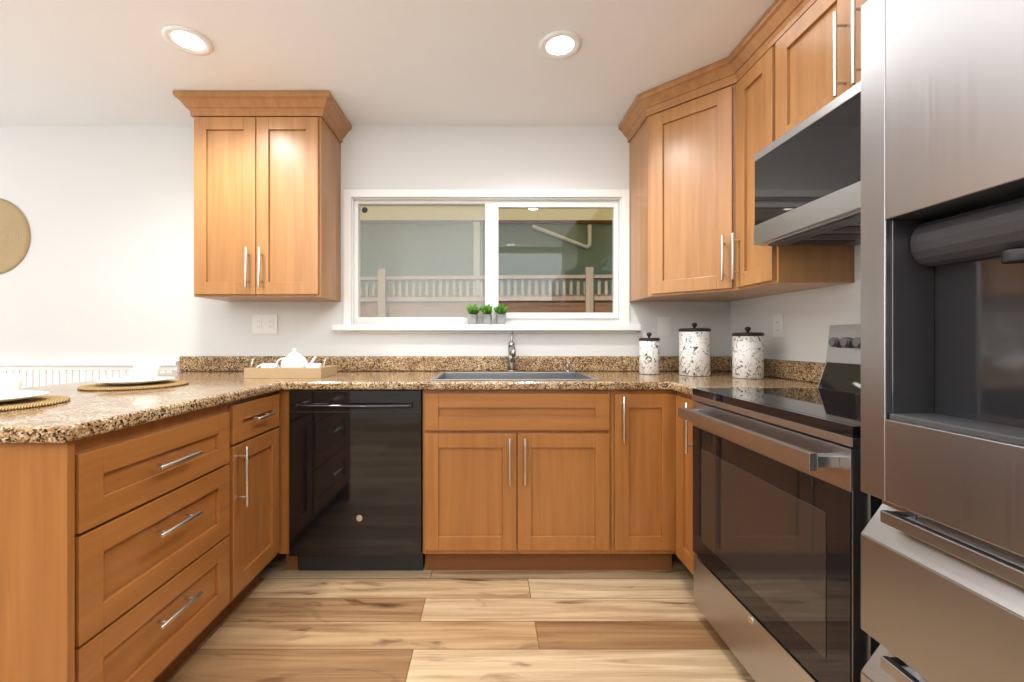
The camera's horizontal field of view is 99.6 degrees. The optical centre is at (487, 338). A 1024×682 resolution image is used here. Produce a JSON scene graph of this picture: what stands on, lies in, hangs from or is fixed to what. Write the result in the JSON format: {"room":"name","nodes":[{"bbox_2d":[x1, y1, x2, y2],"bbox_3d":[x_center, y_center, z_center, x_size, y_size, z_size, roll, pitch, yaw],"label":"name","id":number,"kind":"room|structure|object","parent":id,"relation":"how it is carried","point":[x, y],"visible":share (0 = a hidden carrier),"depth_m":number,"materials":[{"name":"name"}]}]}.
{"room":"kitchen","nodes":[
{"label":"kitchen","id":0,"kind":"room"},
{"bbox_2d":[0,125,729,371],"bbox_3d":[-1.476,-0.090,2.685,6.180,2.400,0.150,0,0,0],"label":"wall","id":1,"kind":"structure","parent":0,"point":[103,270],"depth_m":2.61,"materials":[{"name":"white paint"}]},
{"bbox_2d":[0,198,30,273],"bbox_3d":[-2.996,-0.620,2.591,0.470,0.470,0.037,0,0,0],"label":"woven plate","id":2,"kind":"object","parent":1,"relation":"attached to","point":[15,236],"visible":1,"depth_m":2.60,"materials":[{"name":"beige wicker"}]},
{"bbox_2d":[0,361,178,387],"bbox_3d":[-3.141,0.621,2.595,2.550,0.978,0.030,0,0,0],"label":"wainscot","id":3,"kind":"structure","parent":1,"relation":"attached to","point":[40,373],"depth_m":2.59,"materials":[{"name":"white wood"}]},
{"bbox_2d":[173,91,351,301],"bbox_3d":[-1.229,-0.756,2.424,0.812,1.063,0.370,0,0,0],"label":"upper cabinet","id":4,"kind":"object","parent":1,"relation":"attached to","point":[267,196],"visible":1,"depth_m":2.30,"materials":[{"name":"brown wood"}]},
{"bbox_2d":[252,314,277,333],"bbox_3d":[-1.346,-0.090,2.605,0.150,0.116,0.008,0,0,0],"label":"electrical outlet","id":5,"kind":"object","parent":1,"relation":"attached to","point":[264,323],"visible":1,"depth_m":2.60,"materials":[{"name":"white plastic"}]},
{"bbox_2d":[332,189,640,332],"bbox_3d":[-0.009,-0.468,2.627,1.830,0.864,0.135,0,0,0],"label":"window","id":6,"kind":"structure","parent":1,"relation":"in","point":[491,257],"depth_m":2.64,"materials":[{"name":"white plastic"}]},
{"bbox_2d":[466,304,480,324],"bbox_3d":[-0.084,-0.149,2.602,0.091,0.125,0.096,0,0,0],"label":"potted plant","id":7,"kind":"object","parent":6,"relation":"on","point":[474,310],"visible":1,"depth_m":2.58,"materials":[{"name":"green plant"}]},
{"bbox_2d":[480,304,491,324],"bbox_3d":[-0.011,-0.150,2.599,0.076,0.126,0.091,0,0,0],"label":"potted plant","id":8,"kind":"object","parent":6,"relation":"on","point":[486,310],"visible":1,"depth_m":2.57,"materials":[{"name":"green plant"}]},
{"bbox_2d":[494,304,507,324],"bbox_3d":[0.077,-0.151,2.598,0.086,0.129,0.091,0,0,0],"label":"potted plant","id":9,"kind":"object","parent":6,"relation":"on","point":[500,310],"visible":1,"depth_m":2.58,"materials":[{"name":"green plant"}]},
{"bbox_2d":[658,317,669,335],"bbox_3d":[1.064,-0.075,2.605,0.072,0.116,0.009,0,0,0],"label":"light switch","id":10,"kind":"object","parent":1,"relation":"attached to","point":[663,326],"visible":1,"depth_m":2.60,"materials":[{"name":"white plastic"}]},
{"bbox_2d":[0,0,774,124],"bbox_3d":[-1.476,-1.340,0.310,6.180,0.100,4.900,0,0,0],"label":"ceiling","id":11,"kind":"structure","parent":0,"point":[363,62],"depth_m":1.97,"materials":[{"name":"white paint"}]},
{"bbox_2d":[161,25,212,55],"bbox_3d":[-1.294,-1.285,1.864,0.184,0.010,0.184,0,0,0],"label":"recessed light","id":12,"kind":"object","parent":11,"relation":"in","point":[187,40],"visible":1,"depth_m":1.86,"materials":[{"name":"white plastic"}]},
{"bbox_2d":[539,30,580,59],"bbox_3d":[0.316,-1.285,1.895,0.184,0.010,0.184,0,0,0],"label":"recessed light","id":13,"kind":"object","parent":11,"relation":"in","point":[560,45],"visible":1,"depth_m":1.89,"materials":[{"name":"white plastic"}]},
{"bbox_2d":[165,553,754,681],"bbox_3d":[-1.476,1.160,0.310,6.180,0.100,4.900,0,0,0],"label":"floor","id":14,"kind":"structure","parent":0,"point":[279,623],"depth_m":1.65,"materials":[{"name":"brown wood"}]},
{"bbox_2d":[0,398,247,681],"bbox_3d":[-1.276,0.672,1.329,0.649,0.876,0.704,0,0,0],"label":"base cabinet","id":15,"kind":"object","parent":14,"relation":"on","point":[147,552],"depth_m":1.13,"materials":[{"name":"brown wood"}]},
{"bbox_2d":[0,380,283,442],"bbox_3d":[-1.392,0.214,1.450,0.930,0.037,0.990,0,0,0],"label":"countertop","id":16,"kind":"structure","parent":15,"relation":"on","point":[211,380],"depth_m":1.25,"materials":[{"name":"stone"}]},
{"bbox_2d":[0,374,70,410],"bbox_3d":[-1.504,0.159,1.313,0.457,0.070,0.487,0,0,0],"label":"placemat","id":17,"kind":"object","parent":16,"relation":"on","point":[13,396],"visible":1,"depth_m":1.33,"materials":[{"name":"wicker"}]},
{"bbox_2d":[248,391,278,592],"bbox_3d":[-1.266,0.672,1.794,0.629,0.876,0.380,0,0,0],"label":"base cabinet","id":18,"kind":"object","parent":14,"relation":"on","point":[263,410],"depth_m":1.84,"materials":[{"name":"brown wood"}]},
{"bbox_2d":[289,390,424,569],"bbox_3d":[-0.609,0.672,2.256,0.605,0.868,0.629,0,0,0],"label":"dishwasher","id":19,"kind":"object","parent":14,"relation":"on","point":[355,479],"visible":0.92,"depth_m":1.98,"materials":[{"name":"black plastic"}]},
{"bbox_2d":[566,390,676,569],"bbox_3d":[0.689,0.672,2.294,0.392,0.876,0.626,0,0,0],"label":"base cabinet","id":20,"kind":"object","parent":14,"relation":"on","point":[621,444],"depth_m":1.99,"materials":[{"name":"brown wood"}]},
{"bbox_2d":[133,356,667,389],"bbox_3d":[-0.197,0.168,2.277,3.319,0.129,0.664,0,0,0],"label":"countertop","id":21,"kind":"structure","parent":20,"relation":"on","point":[353,372],"depth_m":2.59,"materials":[{"name":"stone"}]},
{"bbox_2d":[77,364,188,390],"bbox_3d":[-1.456,0.150,1.790,0.360,0.088,0.360,0,0,0],"label":"placemat","id":22,"kind":"object","parent":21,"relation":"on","point":[146,376],"visible":1,"depth_m":1.77,"materials":[{"name":"wicker"}]},
{"bbox_2d":[244,348,336,377],"bbox_3d":[-1.016,0.121,2.250,0.380,0.146,0.230,0,0,0],"label":"tray","id":23,"kind":"object","parent":21,"relation":"on","point":[294,364],"visible":1,"depth_m":2.16,"materials":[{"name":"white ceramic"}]},
{"bbox_2d":[430,372,600,379],"bbox_3d":[0.129,0.300,2.280,0.806,0.219,0.486,0,0,0],"label":"sink","id":24,"kind":"object","parent":21,"relation":"in","point":[510,376],"visible":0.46,"depth_m":2.50,"materials":[{"name":"silver metal"}]},
{"bbox_2d":[507,332,570,371],"bbox_3d":[0.302,0.076,2.465,0.380,0.236,0.239,0,0,0],"label":"faucet","id":25,"kind":"object","parent":21,"relation":"on","point":[511,355],"visible":1,"depth_m":2.54,"materials":[{"name":"silver metal"}]},
{"bbox_2d":[639,332,659,374],"bbox_3d":[0.899,0.078,2.410,0.110,0.232,0.110,0,0,0],"label":"canister","id":26,"kind":"object","parent":21,"relation":"on","point":[648,355],"visible":1,"depth_m":2.37,"materials":[{"name":"ceramic"}]},
{"bbox_2d":[668,356,824,394],"bbox_3d":[1.142,0.168,1.836,0.644,0.129,0.218,0,0,0],"label":"countertop","id":27,"kind":"structure","parent":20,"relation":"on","point":[806,373],"depth_m":2.03,"materials":[{"name":"stone"}]},
{"bbox_2d":[678,323,710,375],"bbox_3d":[1.109,0.053,2.320,0.158,0.282,0.158,0,0,0],"label":"canister","id":28,"kind":"object","parent":27,"relation":"on","point":[694,351],"visible":1,"depth_m":2.26,"materials":[{"name":"ceramic"}]},
{"bbox_2d":[732,327,763,378],"bbox_3d":[1.299,0.066,2.160,0.140,0.257,0.140,0,0,0],"label":"canister","id":29,"kind":"object","parent":27,"relation":"on","point":[747,354],"visible":1,"depth_m":2.10,"materials":[{"name":"ceramic"}]},
{"bbox_2d":[676,392,694,581],"bbox_3d":[1.133,0.672,1.853,0.652,0.876,0.250,0,0,0],"label":"base cabinet","id":30,"kind":"object","parent":14,"relation":"on","point":[685,553],"visible":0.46,"depth_m":1.88,"materials":[{"name":"brown wood"}]},
{"bbox_2d":[678,324,881,681],"bbox_3d":[1.093,0.526,1.345,0.698,1.162,0.760,0,0,0],"label":"range","id":31,"kind":"object","parent":14,"relation":"on","point":[785,508],"visible":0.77,"depth_m":1.23,"materials":[{"name":"silver metal"}]},
{"bbox_2d":[861,0,1023,681],"bbox_3d":[1.087,0.203,0.450,0.715,1.806,0.920,0,0,0],"label":"refrigerator","id":32,"kind":"object","parent":14,"relation":"on","point":[942,321],"visible":1,"depth_m":0.77,"materials":[{"name":"silver metal"}]},
{"bbox_2d":[730,245,860,382],"bbox_3d":[1.539,-0.090,0.235,0.150,2.400,4.750,0,0,0],"label":"wall","id":33,"kind":"structure","parent":0,"point":[811,316],"depth_m":2.01,"materials":[{"name":"white paint"}]},
{"bbox_2d":[627,60,789,301],"bbox_3d":[1.159,-0.718,2.267,0.610,0.988,0.685,0,0,0],"label":"upper cabinet","id":34,"kind":"object","parent":33,"relation":"attached to","point":[698,139],"depth_m":2.17,"materials":[{"name":"brown wood"}]},
{"bbox_2d":[773,314,783,337],"bbox_3d":[1.459,-0.065,2.173,0.008,0.116,0.072,0,0,0],"label":"electrical outlet","id":35,"kind":"object","parent":33,"relation":"attached to","point":[778,325],"visible":1,"depth_m":2.16,"materials":[{"name":"white plastic"}]},
{"bbox_2d":[731,28,853,291],"bbox_3d":[1.275,-0.718,1.893,0.378,0.988,0.335,0,0,0],"label":"upper cabinet","id":36,"kind":"object","parent":33,"relation":"attached to","point":[754,268],"depth_m":1.86,"materials":[{"name":"brown wood"}]},
{"bbox_2d":[771,0,867,142],"bbox_3d":[1.302,-0.975,1.345,0.324,0.474,0.759,0,0,0],"label":"upper cabinet","id":37,"kind":"object","parent":33,"relation":"attached to","point":[816,47],"depth_m":1.53,"materials":[{"name":"brown wood"}]},
{"bbox_2d":[754,81,860,245],"bbox_3d":[1.260,-0.548,1.345,0.403,0.374,0.756,0,0,0],"label":"microwave","id":38,"kind":"object","parent":37,"relation":"attached to","point":[808,181],"visible":0.4,"depth_m":1.43,"materials":[{"name":"silver metal"}]},
{"label":"outside","id":39,"kind":"structure","parent":0,"visible":0},
{"bbox_3d":[0.184,1.180,7.185,18.000,0.100,8.849,0,0,0],"label":"ground","id":40,"kind":"structure","parent":39,"visible":0},
{"bbox_2d":[360,206,612,306],"bbox_3d":[0.184,-0.830,5.960,18.000,3.920,2.900,0,0,0],"label":"house","id":41,"kind":"structure","parent":40,"relation":"on","point":[507,254],"depth_m":7.21,"materials":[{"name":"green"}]},
{"bbox_2d":[360,267,612,316],"bbox_3d":[-0.116,0.130,5.365,9.991,2.000,0.613,0,0,0],"label":"fence","id":42,"kind":"object","parent":40,"relation":"on","point":[579,304],"depth_m":5.33,"materials":[{"name":"beige wood"}]}
]}

